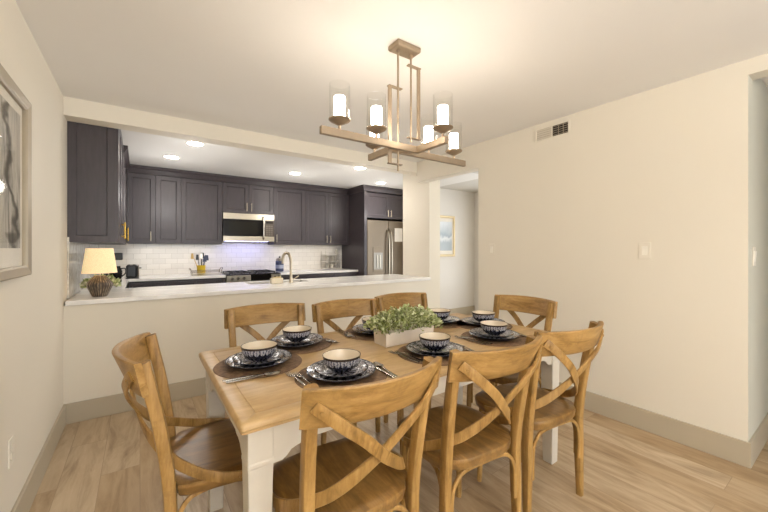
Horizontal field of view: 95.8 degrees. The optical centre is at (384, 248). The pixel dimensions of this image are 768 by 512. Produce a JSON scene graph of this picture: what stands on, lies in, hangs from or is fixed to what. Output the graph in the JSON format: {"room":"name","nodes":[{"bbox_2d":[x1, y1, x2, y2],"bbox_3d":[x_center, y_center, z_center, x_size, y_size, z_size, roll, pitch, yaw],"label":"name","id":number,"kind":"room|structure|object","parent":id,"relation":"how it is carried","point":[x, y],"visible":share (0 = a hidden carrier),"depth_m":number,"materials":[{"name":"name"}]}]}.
{"room":"dining room","nodes":[
{"label":"dining room","id":0,"kind":"room"},
{"bbox_2d":[0,0,83,511],"bbox_3d":[-1.332,0.086,1.000,0.120,2.375,8.770,0,0,-35],"label":"wall","id":1,"kind":"structure","parent":0,"point":[31,306],"depth_m":1.86,"materials":[{"name":"paint"}]},
{"bbox_2d":[8,435,14,468],"bbox_3d":[-1.594,0.868,1.483,0.008,0.116,0.072,0,0,-35],"label":"power outlet","id":2,"kind":"object","parent":1,"relation":"attached to","point":[11,443],"visible":1,"depth_m":1.48,"materials":[{"name":"white plastic"}]},
{"bbox_2d":[0,63,31,281],"bbox_3d":[-1.479,-0.280,1.343,0.035,0.807,0.710,0,0,-35],"label":"picture frame","id":3,"kind":"object","parent":1,"relation":"attached to","point":[15,108],"visible":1,"depth_m":1.49,"materials":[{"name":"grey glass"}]},
{"bbox_2d":[0,94,19,247],"bbox_3d":[-1.484,-0.298,1.340,0.002,0.594,0.534,0,0,-35],"label":"print","id":4,"kind":"object","parent":3,"relation":"attached to","point":[9,115],"depth_m":1.43},
{"bbox_2d":[11,405,65,511],"bbox_3d":[-0.529,1.200,-0.023,0.015,0.147,6.171,0,0,-35],"label":"baseboard","id":5,"kind":"structure","parent":1,"relation":"attached to","point":[26,497],"depth_m":1.87,"materials":[{"name":"paint"}]},
{"bbox_2d":[67,237,98,298],"bbox_3d":[-3.104,0.146,3.630,0.012,0.467,2.430,0,0,-35],"label":"backsplash","id":6,"kind":"structure","parent":1,"relation":"attached to","point":[75,251],"depth_m":2.90,"materials":[{"name":"white tile"}]},
{"bbox_2d":[67,121,125,243],"bbox_3d":[-2.575,-0.568,3.167,0.343,1.038,1.054,0,0,-35],"label":"upper cabinet","id":7,"kind":"object","parent":1,"relation":"attached to","point":[94,153],"visible":0.94,"depth_m":2.73,"materials":[{"name":"paint"}]},
{"bbox_2d":[96,155,128,244],"bbox_3d":[-3.167,-0.524,4.007,0.343,0.950,0.998,0,0,-35],"label":"upper cabinet","id":8,"kind":"object","parent":1,"relation":"attached to","point":[124,166],"visible":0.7,"depth_m":4.04,"materials":[{"name":"paint"}]},
{"bbox_2d":[63,96,416,175],"bbox_3d":[-0.829,-1.036,3.652,3.757,0.133,0.154,0,0,-35],"label":"beam","id":9,"kind":"structure","parent":1,"relation":"attached to","point":[74,110],"depth_m":3.08,"materials":[{"name":"paint"}]},
{"bbox_2d":[126,171,267,287],"bbox_3d":[-1.921,0.086,6.023,4.943,2.375,0.120,0,0,-35],"label":"wall","id":10,"kind":"structure","parent":0,"point":[126,171],"depth_m":4.79,"materials":[{"name":"paint"}]},
{"bbox_2d":[127,172,154,243],"bbox_3d":[-3.320,-0.532,4.741,0.310,0.934,0.362,0,0,-35],"label":"upper cabinet","id":11,"kind":"object","parent":10,"relation":"attached to","point":[140,187],"visible":0.99,"depth_m":4.62,"materials":[{"name":"paint"}]},
{"bbox_2d":[155,175,180,243],"bbox_3d":[-3.079,-0.532,4.931,0.299,0.934,0.329,0,0,-35],"label":"upper cabinet","id":12,"kind":"object","parent":10,"relation":"attached to","point":[167,189],"visible":0.86,"depth_m":4.80,"materials":[{"name":"paint"}]},
{"bbox_2d":[181,178,221,243],"bbox_3d":[-2.739,-0.532,5.171,0.529,0.934,0.329,0,0,-35],"label":"upper cabinet","id":13,"kind":"object","parent":10,"relation":"attached to","point":[201,200],"visible":0.88,"depth_m":5.04,"materials":[{"name":"paint"}]},
{"bbox_2d":[99,242,341,275],"bbox_3d":[-2.312,0.146,5.667,3.631,0.467,0.012,0,0,-35],"label":"backsplash","id":14,"kind":"structure","parent":10,"relation":"attached to","point":[153,259],"depth_m":5.46,"materials":[{"name":"tile"}]},
{"bbox_2d":[222,182,273,214],"bbox_3d":[-2.197,-0.770,5.532,0.768,0.457,0.362,0,0,-35],"label":"upper cabinet","id":15,"kind":"object","parent":10,"relation":"attached to","point":[236,198],"visible":0.89,"depth_m":5.40,"materials":[{"name":"paint"}]},
{"bbox_2d":[222,212,273,241],"bbox_3d":[-2.181,-0.324,5.509,0.760,0.426,0.419,0,0,-35],"label":"microwave","id":16,"kind":"object","parent":15,"relation":"attached to","point":[236,227],"visible":0.98,"depth_m":5.36,"materials":[{"name":"metal"}]},
{"bbox_2d":[268,187,304,244],"bbox_3d":[-1.662,-0.532,5.909,0.538,0.934,0.362,0,0,-35],"label":"upper cabinet","id":17,"kind":"object","parent":10,"relation":"attached to","point":[289,204],"visible":0.96,"depth_m":5.79,"materials":[{"name":"paint"}]},
{"bbox_2d":[305,190,349,244],"bbox_3d":[-1.086,-0.532,6.315,0.868,0.934,0.362,0,0,-35],"label":"upper cabinet","id":18,"kind":"object","parent":10,"relation":"attached to","point":[327,215],"visible":0.94,"depth_m":6.17,"materials":[{"name":"paint"}]},
{"bbox_2d":[123,145,347,194],"bbox_3d":[-1.745,-1.051,5.058,3.298,0.100,1.039,0,0,-35],"label":"crown molding","id":19,"kind":"structure","parent":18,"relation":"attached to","point":[131,168],"depth_m":5.16,"materials":[{"name":"paint"}]},
{"bbox_2d":[63,280,428,403],"bbox_3d":[-0.898,0.844,3.583,3.566,0.858,0.120,0,0,-35],"label":"wall","id":20,"kind":"structure","parent":0,"point":[184,328],"depth_m":2.89,"materials":[{"name":"paint"}]},
{"bbox_2d":[63,377,205,423],"bbox_3d":[-0.937,1.200,3.818,3.772,0.147,0.579,0,0,-35],"label":"baseboard","id":21,"kind":"structure","parent":20,"relation":"attached to","point":[83,410],"depth_m":2.66,"materials":[{"name":"paint"}]},
{"bbox_2d":[65,274,430,305],"bbox_3d":[-1.072,0.398,3.838,3.550,0.035,0.790,0,0,-35],"label":"countertop","id":22,"kind":"structure","parent":20,"relation":"on","point":[83,297],"depth_m":3.34,"materials":[{"name":"white stone"}]},
{"bbox_2d":[81,248,116,296],"bbox_3d":[-2.265,0.187,2.759,0.224,0.385,0.224,0,0,-35],"label":"table lamp","id":23,"kind":"object","parent":22,"relation":"on","point":[99,261],"visible":1,"depth_m":2.70,"materials":[{"name":"beige fabric"}]},
{"bbox_2d":[79,274,121,287],"bbox_3d":[-2.391,0.295,2.926,0.281,0.170,0.197,0,0,-35],"label":"plant","id":24,"kind":"object","parent":22,"relation":"on","point":[112,278],"visible":0.32,"depth_m":2.94,"materials":[{"name":"green plant"}]},
{"bbox_2d":[270,277,282,283],"bbox_3d":[-1.173,0.344,3.773,0.124,0.072,0.070,0,0,-35],"label":"soap caddy","id":25,"kind":"object","parent":22,"relation":"on","point":[274,280],"visible":0.99,"depth_m":3.74,"materials":[{"name":"beige ceramic"}]},
{"bbox_2d":[282,252,298,282],"bbox_3d":[-1.062,0.207,3.878,0.201,0.346,0.081,0,0,7],"label":"faucet","id":26,"kind":"object","parent":22,"relation":"on","point":[291,278],"visible":1,"depth_m":3.86,"materials":[{"name":"silver metal"}]},
{"bbox_2d":[15,0,767,192],"bbox_3d":[1.352,-1.142,2.965,6.773,0.080,8.890,0,0,-35],"label":"ceiling","id":27,"kind":"structure","parent":0,"point":[499,68],"depth_m":2.04,"materials":[{"name":"paint"}]},
{"bbox_2d":[162,155,179,158],"bbox_3d":[-2.563,-1.100,4.176,0.188,0.004,0.188,0,0,-35],"label":"recessed light","id":28,"kind":"object","parent":27,"relation":"in","point":[164,156],"visible":1,"depth_m":4.18,"materials":[{"name":"beige"}]},
{"bbox_2d":[185,141,204,146],"bbox_3d":[-1.985,-1.100,3.642,0.188,0.004,0.188,0,0,-35],"label":"recessed light","id":29,"kind":"object","parent":27,"relation":"in","point":[192,143],"visible":1,"depth_m":3.63,"materials":[{"name":"beige"}]},
{"bbox_2d":[320,39,465,170],"bbox_3d":[0.114,-0.759,1.884,0.946,0.685,0.470,0,0,-15],"label":"chandelier","id":30,"kind":"object","parent":27,"relation":"hanging from","point":[402,48],"visible":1,"depth_m":1.83,"materials":[{"name":"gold metal"}]},
{"bbox_2d":[29,313,767,511],"bbox_3d":[1.352,1.303,2.965,6.773,0.060,8.890,0,0,-35],"label":"floor","id":31,"kind":"structure","parent":0,"point":[108,463],"depth_m":1.94,"materials":[{"name":"brown wood"}]},
{"bbox_2d":[129,278,224,287],"bbox_3d":[-2.885,0.844,4.864,1.106,0.858,0.662,0,0,-35],"label":"base cabinet","id":32,"kind":"object","parent":31,"relation":"on","point":[208,280],"visible":0.05,"depth_m":4.59,"materials":[{"name":"paint"}]},
{"bbox_2d":[82,274,225,289],"bbox_3d":[-2.683,0.398,4.292,1.438,0.035,1.806,0,0,-35],"label":"countertop","id":33,"kind":"structure","parent":32,"relation":"on","point":[125,281],"depth_m":4.62,"materials":[{"name":"white stone"}]},
{"bbox_2d":[101,253,126,281],"bbox_3d":[-3.063,0.215,3.934,0.224,0.330,0.180,0,0,-35],"label":"coffee maker","id":34,"kind":"object","parent":33,"relation":"on","point":[118,256],"visible":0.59,"depth_m":3.90,"materials":[{"name":"black plastic"}]},
{"bbox_2d":[126,264,140,278],"bbox_3d":[-3.233,0.294,4.474,0.162,0.172,0.264,0,0,-35],"label":"toaster","id":35,"kind":"object","parent":33,"relation":"on","point":[132,272],"visible":0.99,"depth_m":4.37,"materials":[{"name":"black plastic"}]},
{"bbox_2d":[197,265,205,274],"bbox_3d":[-2.688,0.313,5.091,0.120,0.134,0.120,0,0,-35],"label":"utensil crock","id":36,"kind":"object","parent":33,"relation":"on","point":[199,267],"visible":0.77,"depth_m":5.04,"materials":[{"name":"yellow ceramic"}]},
{"bbox_2d":[189,267,222,275],"bbox_3d":[-2.558,0.326,4.975,0.433,0.108,0.180,0,0,-35],"label":"metal rack","id":37,"kind":"object","parent":33,"relation":"on","point":[191,272],"visible":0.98,"depth_m":4.94,"materials":[{"name":"metal"}]},
{"bbox_2d":[191,272,221,275],"bbox_3d":[-2.558,0.368,4.975,0.390,0.024,0.180,0,0,-35],"label":"tray","id":38,"kind":"object","parent":37,"relation":"on","point":[192,273],"depth_m":4.93,"materials":[{"name":"metal"}]},
{"bbox_2d":[112,332,273,511],"bbox_3d":[-0.739,0.816,1.397,0.564,0.914,0.491,0,0,-31],"label":"dining chair","id":39,"kind":"object","parent":31,"relation":"on","point":[206,456],"visible":0.73,"depth_m":1.26,"materials":[{"name":"brown wood"}]},
{"bbox_2d":[220,269,280,282],"bbox_3d":[-2.088,0.810,5.376,0.776,0.926,0.715,0,0,-35],"label":"range","id":40,"kind":"object","parent":31,"relation":"on","point":[238,275],"visible":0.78,"depth_m":5.16,"materials":[{"name":"metal"}]},
{"bbox_2d":[220,271,280,275],"bbox_3d":[-2.105,0.381,5.401,0.776,0.013,0.655,0,0,-35],"label":"cooktop","id":41,"kind":"object","parent":40,"relation":"in","point":[228,273],"depth_m":5.19,"materials":[{"name":"black glass"}]},
{"bbox_2d":[224,303,305,448],"bbox_3d":[-0.643,0.816,2.015,0.491,0.914,0.564,0,0,-30],"label":"dining chair","id":42,"kind":"object","parent":31,"relation":"on","point":[242,317],"visible":0.15,"depth_m":2.20,"materials":[{"name":"brown wood"}]},
{"bbox_2d":[281,272,357,279],"bbox_3d":[-1.216,0.844,6.040,1.402,0.858,0.662,0,0,-35],"label":"base cabinet","id":43,"kind":"object","parent":31,"relation":"on","point":[342,274],"visible":0.04,"depth_m":5.79,"materials":[{"name":"paint"}]},
{"bbox_2d":[275,268,357,274],"bbox_3d":[-1.220,0.398,6.045,1.406,0.035,0.628,0,0,-35],"label":"countertop","id":44,"kind":"structure","parent":43,"relation":"on","point":[336,270],"depth_m":5.94,"materials":[{"name":"white stone"}]},
{"bbox_2d":[275,256,283,271],"bbox_3d":[-1.742,0.253,5.770,0.134,0.254,0.134,0,0,-35],"label":"bottle","id":45,"kind":"object","parent":44,"relation":"on","point":[279,266],"visible":0.88,"depth_m":5.71,"materials":[{"name":"blue plastic"}]},
{"bbox_2d":[321,251,340,269],"bbox_3d":[-0.988,0.212,6.436,0.320,0.335,0.200,0,0,-35],"label":"shelf","id":46,"kind":"object","parent":44,"relation":"on","point":[325,254],"visible":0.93,"depth_m":6.32,"materials":[{"name":"metal"}]},
{"bbox_2d":[272,356,441,511],"bbox_3d":[-0.120,0.816,1.186,0.491,0.914,0.564,0,0,-35],"label":"dining chair","id":47,"kind":"object","parent":31,"relation":"on","point":[353,473],"visible":0.98,"depth_m":1.04,"materials":[{"name":"brown wood"}]},
{"bbox_2d":[312,298,403,453],"bbox_3d":[-0.158,0.816,2.216,0.491,0.914,0.564,0,0,-33],"label":"dining chair","id":48,"kind":"object","parent":31,"relation":"on","point":[324,311],"visible":0.21,"depth_m":2.40,"materials":[{"name":"brown wood"}]},
{"bbox_2d":[342,184,402,275],"bbox_3d":[-0.162,0.086,6.644,1.110,2.374,0.889,0,0,-35],"label":"surround","id":49,"kind":"object","parent":31,"relation":"on","point":[367,202],"visible":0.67,"depth_m":6.25,"materials":[{"name":"paint"}]},
{"bbox_2d":[199,313,559,511],"bbox_3d":[0.082,0.893,1.893,1.840,0.760,0.880,0,0,-35],"label":"dining table","id":50,"kind":"object","parent":31,"relation":"on","point":[264,413],"visible":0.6,"depth_m":1.28,"materials":[{"name":"brown wood"}]},
{"bbox_2d":[213,353,301,378],"bbox_3d":[-0.556,0.511,1.542,0.371,0.003,0.371,0,0,-35],"label":"placemat","id":51,"kind":"object","parent":50,"relation":"on","point":[221,369],"visible":0.48,"depth_m":1.46,"materials":[{"name":"brown fabric"}]},
{"bbox_2d":[222,370,280,381],"bbox_3d":[-0.520,0.505,1.379,0.224,0.006,0.018,0,0,-32],"label":"knife","id":52,"kind":"object","parent":51,"relation":"on","point":[242,377],"visible":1,"depth_m":1.36,"materials":[{"name":"metal"}]},
{"bbox_2d":[226,371,280,383],"bbox_3d":[-0.511,0.506,1.363,0.203,0.012,0.039,0,0,-29],"label":"spoon","id":53,"kind":"object","parent":51,"relation":"on","point":[276,372],"visible":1,"depth_m":1.36,"materials":[{"name":"metal"}]},
{"bbox_2d":[225,349,291,369],"bbox_3d":[-0.556,0.496,1.542,0.280,0.026,0.280,0,0,30],"label":"dinner plate","id":54,"kind":"object","parent":51,"relation":"on","point":[229,361],"visible":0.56,"depth_m":1.50,"materials":[{"name":"blue ceramic"}]},
{"bbox_2d":[233,350,284,365],"bbox_3d":[-0.556,0.489,1.542,0.216,0.022,0.216,0,0,-39],"label":"salad plate","id":55,"kind":"object","parent":54,"relation":"on","point":[240,359],"visible":0.62,"depth_m":1.53,"materials":[{"name":"blue ceramic"}]},
{"bbox_2d":[241,340,277,360],"bbox_3d":[-0.556,0.459,1.542,0.155,0.064,0.155,0,0,-40],"label":"soup bowl","id":56,"kind":"object","parent":55,"relation":"on","point":[258,350],"visible":1,"depth_m":1.51,"materials":[{"name":"blue ceramic"}]},
{"bbox_2d":[276,338,331,354],"bbox_3d":[-0.467,0.511,1.855,0.371,0.003,0.371,0,0,-35],"label":"placemat","id":57,"kind":"object","parent":50,"relation":"on","point":[323,344],"visible":0.27,"depth_m":1.77,"materials":[{"name":"brown fabric"}]},
{"bbox_2d":[271,333,323,347],"bbox_3d":[-0.467,0.496,1.855,0.280,0.026,0.280,0,0,31],"label":"dinner plate","id":58,"kind":"object","parent":57,"relation":"on","point":[320,338],"visible":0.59,"depth_m":1.82,"materials":[{"name":"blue ceramic"}]},
{"bbox_2d":[276,334,317,344],"bbox_3d":[-0.467,0.489,1.855,0.216,0.022,0.216,0,0,7],"label":"salad plate","id":59,"kind":"object","parent":58,"relation":"on","point":[312,337],"visible":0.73,"depth_m":1.85,"materials":[{"name":"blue ceramic"}]},
{"bbox_2d":[282,325,311,341],"bbox_3d":[-0.467,0.459,1.855,0.155,0.064,0.155,0,0,-42],"label":"soup bowl","id":60,"kind":"object","parent":59,"relation":"on","point":[295,333],"visible":1,"depth_m":1.82,"materials":[{"name":"blue ceramic"}]},
{"bbox_2d":[294,365,386,387],"bbox_3d":[-0.172,0.511,1.403,0.371,0.003,0.371,0,0,-35],"label":"placemat","id":61,"kind":"object","parent":50,"relation":"on","point":[378,375],"visible":0.25,"depth_m":1.34,"materials":[{"name":"brown fabric"}]},
{"bbox_2d":[285,371,306,385],"bbox_3d":[-0.330,0.505,1.331,0.023,0.009,0.203,0,0,-40],"label":"fork","id":62,"kind":"object","parent":61,"relation":"on","point":[290,373],"visible":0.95,"depth_m":1.35,"materials":[{"name":"metal"}]},
{"bbox_2d":[306,359,375,382],"bbox_3d":[-0.172,0.496,1.403,0.280,0.026,0.280,0,0,36],"label":"dinner plate","id":63,"kind":"object","parent":61,"relation":"on","point":[311,372],"visible":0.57,"depth_m":1.36,"materials":[{"name":"blue ceramic"}]},
{"bbox_2d":[315,360,367,377],"bbox_3d":[-0.172,0.489,1.403,0.216,0.022,0.216,0,0,-44],"label":"salad plate","id":64,"kind":"object","parent":63,"relation":"on","point":[361,367],"visible":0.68,"depth_m":1.38,"materials":[{"name":"blue ceramic"}]},
{"bbox_2d":[322,349,360,372],"bbox_3d":[-0.172,0.459,1.403,0.155,0.064,0.155,0,0,18],"label":"soup bowl","id":65,"kind":"object","parent":64,"relation":"on","point":[336,360],"visible":1,"depth_m":1.37,"materials":[{"name":"blue ceramic"}]},
{"bbox_2d":[375,365,394,377],"bbox_3d":[-0.009,0.505,1.438,0.018,0.006,0.224,0,0,-32],"label":"knife","id":66,"kind":"object","parent":61,"relation":"on","point":[378,368],"visible":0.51,"depth_m":1.41,"materials":[{"name":"metal"}]},
{"bbox_2d":[373,361,397,376],"bbox_3d":[0.007,0.506,1.448,0.039,0.012,0.203,0,0,-29],"label":"spoon","id":67,"kind":"object","parent":61,"relation":"on","point":[375,362],"visible":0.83,"depth_m":1.48,"materials":[{"name":"metal"}]},
{"bbox_2d":[344,328,373,340],"bbox_3d":[-0.061,0.511,2.110,0.371,0.003,0.371,0,0,-35],"label":"placemat","id":68,"kind":"object","parent":50,"relation":"on","point":[359,336],"visible":0.23,"depth_m":2.01,"materials":[{"name":"brown fabric"}]},
{"bbox_2d":[351,324,373,334],"bbox_3d":[-0.061,0.496,2.110,0.280,0.026,0.280,0,0,42],"label":"dinner plate","id":69,"kind":"object","parent":68,"relation":"on","point":[354,328],"visible":0.28,"depth_m":2.08,"materials":[{"name":"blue ceramic"}]},
{"bbox_2d":[357,324,373,332],"bbox_3d":[-0.061,0.489,2.110,0.216,0.022,0.216,0,0,19],"label":"salad plate","id":70,"kind":"object","parent":69,"relation":"on","point":[360,327],"visible":0.34,"depth_m":2.09,"materials":[{"name":"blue ceramic"}]},
{"bbox_2d":[362,316,377,330],"bbox_3d":[-0.061,0.459,2.110,0.155,0.064,0.155,0,0,1],"label":"soup bowl","id":71,"kind":"object","parent":70,"relation":"on","point":[364,319],"visible":0.28,"depth_m":2.12,"materials":[{"name":"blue ceramic"}]},
{"bbox_2d":[363,303,442,347],"bbox_3d":[0.113,0.409,1.933,0.433,0.207,0.228,0,0,-35],"label":"planter","id":72,"kind":"object","parent":50,"relation":"on","point":[395,327],"visible":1,"depth_m":1.87,"materials":[{"name":"green plant"}]},
{"bbox_2d":[398,345,466,365],"bbox_3d":[0.247,0.511,1.700,0.371,0.003,0.371,0,0,-35],"label":"placemat","id":73,"kind":"object","parent":50,"relation":"on","point":[445,360],"visible":0.21,"depth_m":1.62,"materials":[{"name":"brown fabric"}]},
{"bbox_2d":[406,340,463,357],"bbox_3d":[0.247,0.496,1.700,0.280,0.026,0.280,0,0,-39],"label":"dinner plate","id":74,"kind":"object","parent":73,"relation":"on","point":[409,346],"visible":0.41,"depth_m":1.67,"materials":[{"name":"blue ceramic"}]},
{"bbox_2d":[413,342,456,353],"bbox_3d":[0.247,0.489,1.700,0.216,0.022,0.216,0,0,24],"label":"salad plate","id":75,"kind":"object","parent":74,"relation":"on","point":[418,346],"visible":0.62,"depth_m":1.69,"materials":[{"name":"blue ceramic"}]},
{"bbox_2d":[419,332,450,350],"bbox_3d":[0.247,0.459,1.700,0.155,0.064,0.155,0,0,34],"label":"soup bowl","id":76,"kind":"object","parent":75,"relation":"on","point":[434,341],"visible":1,"depth_m":1.66,"materials":[{"name":"blue ceramic"}]},
{"bbox_2d":[425,320,465,327],"bbox_3d":[0.383,0.511,2.408,0.371,0.003,0.371,0,0,-35],"label":"placemat","id":77,"kind":"object","parent":50,"relation":"on","point":[451,325],"visible":0.19,"depth_m":2.30,"materials":[{"name":"brown fabric"}]},
{"bbox_2d":[425,315,459,323],"bbox_3d":[0.383,0.496,2.408,0.280,0.026,0.280,0,0,22],"label":"dinner plate","id":78,"kind":"object","parent":77,"relation":"on","point":[456,319],"visible":0.3,"depth_m":2.36,"materials":[{"name":"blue ceramic"}]},
{"bbox_2d":[434,316,454,321],"bbox_3d":[0.383,0.489,2.408,0.216,0.022,0.216,0,0,32],"label":"salad plate","id":79,"kind":"object","parent":78,"relation":"on","point":[450,318],"visible":0.35,"depth_m":2.39,"materials":[{"name":"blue ceramic"}]},
{"bbox_2d":[428,308,450,319],"bbox_3d":[0.383,0.459,2.408,0.155,0.064,0.155,0,0,-1],"label":"soup bowl","id":80,"kind":"object","parent":79,"relation":"on","point":[442,313],"visible":0.61,"depth_m":2.36,"materials":[{"name":"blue ceramic"}]},
{"bbox_2d":[455,320,512,329],"bbox_3d":[0.665,0.511,2.329,0.371,0.003,0.371,0,0,-35],"label":"placemat","id":81,"kind":"object","parent":50,"relation":"on","point":[467,326],"visible":0.29,"depth_m":2.30,"materials":[{"name":"brown fabric"}]},
{"bbox_2d":[462,317,504,326],"bbox_3d":[0.665,0.496,2.329,0.280,0.026,0.280,0,0,-38],"label":"dinner plate","id":82,"kind":"object","parent":81,"relation":"on","point":[465,320],"visible":0.27,"depth_m":2.33,"materials":[{"name":"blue ceramic"}]},
{"bbox_2d":[467,317,499,323],"bbox_3d":[0.665,0.489,2.329,0.216,0.022,0.216,0,0,6],"label":"salad plate","id":83,"kind":"object","parent":82,"relation":"on","point":[471,319],"visible":0.3,"depth_m":2.35,"materials":[{"name":"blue ceramic"}]},
{"bbox_2d":[471,310,494,321],"bbox_3d":[0.665,0.459,2.329,0.155,0.064,0.155,0,0,38],"label":"soup bowl","id":84,"kind":"object","parent":83,"relation":"on","point":[478,315],"visible":0.77,"depth_m":2.29,"materials":[{"name":"blue ceramic"}]},
{"bbox_2d":[461,331,525,346],"bbox_3d":[0.630,0.511,1.991,0.371,0.003,0.371,0,0,-35],"label":"placemat","id":85,"kind":"object","parent":50,"relation":"on","point":[520,340],"visible":0.36,"depth_m":1.90,"materials":[{"name":"brown fabric"}]},
{"bbox_2d":[469,327,519,340],"bbox_3d":[0.630,0.496,1.991,0.280,0.026,0.280,0,0,-39],"label":"dinner plate","id":86,"kind":"object","parent":85,"relation":"on","point":[472,331],"visible":0.53,"depth_m":1.95,"materials":[{"name":"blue ceramic"}]},
{"bbox_2d":[475,328,513,337],"bbox_3d":[0.630,0.489,1.991,0.216,0.022,0.216,0,0,26],"label":"salad plate","id":87,"kind":"object","parent":86,"relation":"on","point":[507,333],"visible":0.67,"depth_m":1.97,"materials":[{"name":"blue ceramic"}]},
{"bbox_2d":[480,320,507,335],"bbox_3d":[0.630,0.459,1.991,0.155,0.064,0.155,0,0,-37],"label":"soup bowl","id":88,"kind":"object","parent":87,"relation":"on","point":[491,327],"visible":1,"depth_m":1.95,"materials":[{"name":"blue ceramic"}]},
{"bbox_2d":[367,220,402,274],"bbox_3d":[-0.125,0.370,6.643,0.944,1.765,0.876,0,0,-35],"label":"refrigerator","id":89,"kind":"object","parent":31,"relation":"on","point":[384,255],"visible":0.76,"depth_m":6.27,"materials":[{"name":"metal"}]},
{"bbox_2d":[395,228,401,241],"bbox_3d":[0.266,-0.252,6.467,0.180,0.250,0.002,0,0,-35],"label":"paper note","id":90,"kind":"object","parent":89,"relation":"attached to","point":[398,231],"visible":1,"depth_m":6.46,"materials":[{"name":"white paper"}]},
{"bbox_2d":[374,292,430,422],"bbox_3d":[0.239,0.816,2.564,0.491,0.914,0.564,0,0,-32],"label":"dining chair","id":91,"kind":"object","parent":31,"relation":"on","point":[385,301],"visible":0.12,"depth_m":2.77,"materials":[{"name":"brown wood"}]},
{"bbox_2d":[397,335,541,511],"bbox_3d":[0.349,0.816,1.498,0.491,0.914,0.564,0,0,-30],"label":"dining chair","id":92,"kind":"object","parent":31,"relation":"on","point":[461,438],"visible":0.87,"depth_m":1.34,"materials":[{"name":"brown wood"}]},
{"bbox_2d":[467,294,557,406],"bbox_3d":[0.872,0.816,2.427,0.564,0.914,0.491,0,0,-38],"label":"dining chair","id":93,"kind":"object","parent":31,"relation":"on","point":[546,308],"visible":0.35,"depth_m":2.51,"materials":[{"name":"brown wood"}]},
{"bbox_2d":[475,321,603,511],"bbox_3d":[0.784,0.816,1.787,0.491,0.914,0.564,0,0,-29],"label":"dining chair","id":94,"kind":"object","parent":31,"relation":"on","point":[545,409],"visible":0.78,"depth_m":1.62,"materials":[{"name":"brown wood"}]},
{"bbox_2d":[403,174,439,308],"bbox_3d":[0.510,0.086,4.846,0.191,2.375,0.564,0,0,-35],"label":"wall column","id":95,"kind":"structure","parent":0,"point":[421,201],"depth_m":4.67,"materials":[{"name":"paint"}]},
{"bbox_2d":[440,188,473,308],"bbox_3d":[1.647,0.086,6.837,1.830,2.375,0.120,0,0,-35],"label":"wall","id":96,"kind":"structure","parent":0,"point":[457,271],"depth_m":6.61,"materials":[{"name":"paint"}]},
{"bbox_2d":[440,215,454,256],"bbox_3d":[1.075,-0.227,6.339,0.600,0.750,0.034,0,0,-35],"label":"picture frame","id":97,"kind":"object","parent":96,"relation":"attached to","point":[447,223],"visible":0.62,"depth_m":6.41,"materials":[{"name":"beige wood"}]},
{"bbox_2d":[440,221,451,250],"bbox_3d":[1.073,-0.227,6.342,0.460,0.530,0.002,0,0,-35],"label":"print","id":98,"kind":"object","parent":97,"relation":"attached to","point":[445,226],"depth_m":6.39},
{"bbox_2d":[450,306,474,313],"bbox_3d":[1.359,1.200,6.552,1.030,0.147,0.015,0,0,-35],"label":"baseboard","id":99,"kind":"structure","parent":96,"relation":"attached to","point":[462,310],"depth_m":6.66,"materials":[{"name":"paint"}]},
{"bbox_2d":[474,192,477,309],"bbox_3d":[2.986,0.086,5.242,0.120,2.375,4.029,0,0,-35],"label":"wall","id":100,"kind":"structure","parent":0,"point":[476,193],"depth_m":6.81,"materials":[{"name":"paint"}]},
{"bbox_2d":[478,60,747,441],"bbox_3d":[1.603,0.086,2.861,0.124,2.375,1.969,0,0,-35],"label":"wall","id":101,"kind":"structure","parent":0,"point":[566,217],"depth_m":2.44,"materials":[{"name":"paint"}]},
{"bbox_2d":[417,144,477,182],"bbox_3d":[0.752,-0.975,4.069,0.124,0.255,0.986,0,0,-35],"label":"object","id":102,"kind":"structure","parent":101,"relation":"attached to","point":[427,170],"depth_m":4.01,"materials":[{"name":"paint"}]},
{"bbox_2d":[489,244,494,254],"bbox_3d":[1.079,0.011,3.486,0.012,0.116,0.072,0,0,-35],"label":"light switch","id":103,"kind":"object","parent":101,"relation":"attached to","point":[491,246],"visible":1,"depth_m":3.48,"materials":[{"name":"white plastic"}]},
{"bbox_2d":[535,120,569,141],"bbox_3d":[1.440,-1.005,2.977,0.010,0.112,0.310,0,0,-35],"label":"air vent","id":104,"kind":"object","parent":101,"relation":"in","point":[562,128],"visible":1,"depth_m":2.97,"materials":[{"name":"white plastic"}]},
{"bbox_2d":[537,382,751,468],"bbox_3d":[1.603,1.200,2.861,0.154,0.147,1.999,0,0,-35],"label":"baseboard","id":105,"kind":"structure","parent":101,"relation":"attached to","point":[723,446],"depth_m":2.29,"materials":[{"name":"paint"}]},
{"bbox_2d":[639,242,650,258],"bbox_3d":[1.824,0.015,2.429,0.012,0.116,0.072,0,0,-35],"label":"light switch","id":106,"kind":"object","parent":101,"relation":"attached to","point":[644,247],"visible":1,"depth_m":2.42,"materials":[{"name":"white plastic"}]},
{"bbox_2d":[748,53,767,80],"bbox_3d":[2.510,-1.057,1.573,0.124,0.090,1.181,0,0,-35],"label":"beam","id":107,"kind":"structure","parent":101,"relation":"attached to","point":[757,66],"depth_m":2.00,"materials":[{"name":"paint"}]},
{"bbox_2d":[748,75,767,441],"bbox_3d":[3.158,0.086,2.825,2.624,2.375,0.122,0,0,-35],"label":"wall","id":108,"kind":"structure","parent":0,"point":[757,90],"depth_m":2.16,"materials":[{"name":"paint"}]},
{"bbox_2d":[752,247,756,265],"bbox_3d":[2.245,0.048,2.100,0.072,0.116,0.012,0,0,-35],"label":"light switch","id":109,"kind":"object","parent":108,"relation":"attached to","point":[754,252],"visible":1,"depth_m":2.09,"materials":[{"name":"white plastic"}]},
{"bbox_2d":[749,413,767,465],"bbox_3d":[3.065,1.200,2.678,2.304,0.147,0.015,0,0,-35],"label":"baseboard","id":110,"kind":"structure","parent":108,"relation":"attached to","point":[759,438],"depth_m":2.15,"materials":[{"name":"paint"}]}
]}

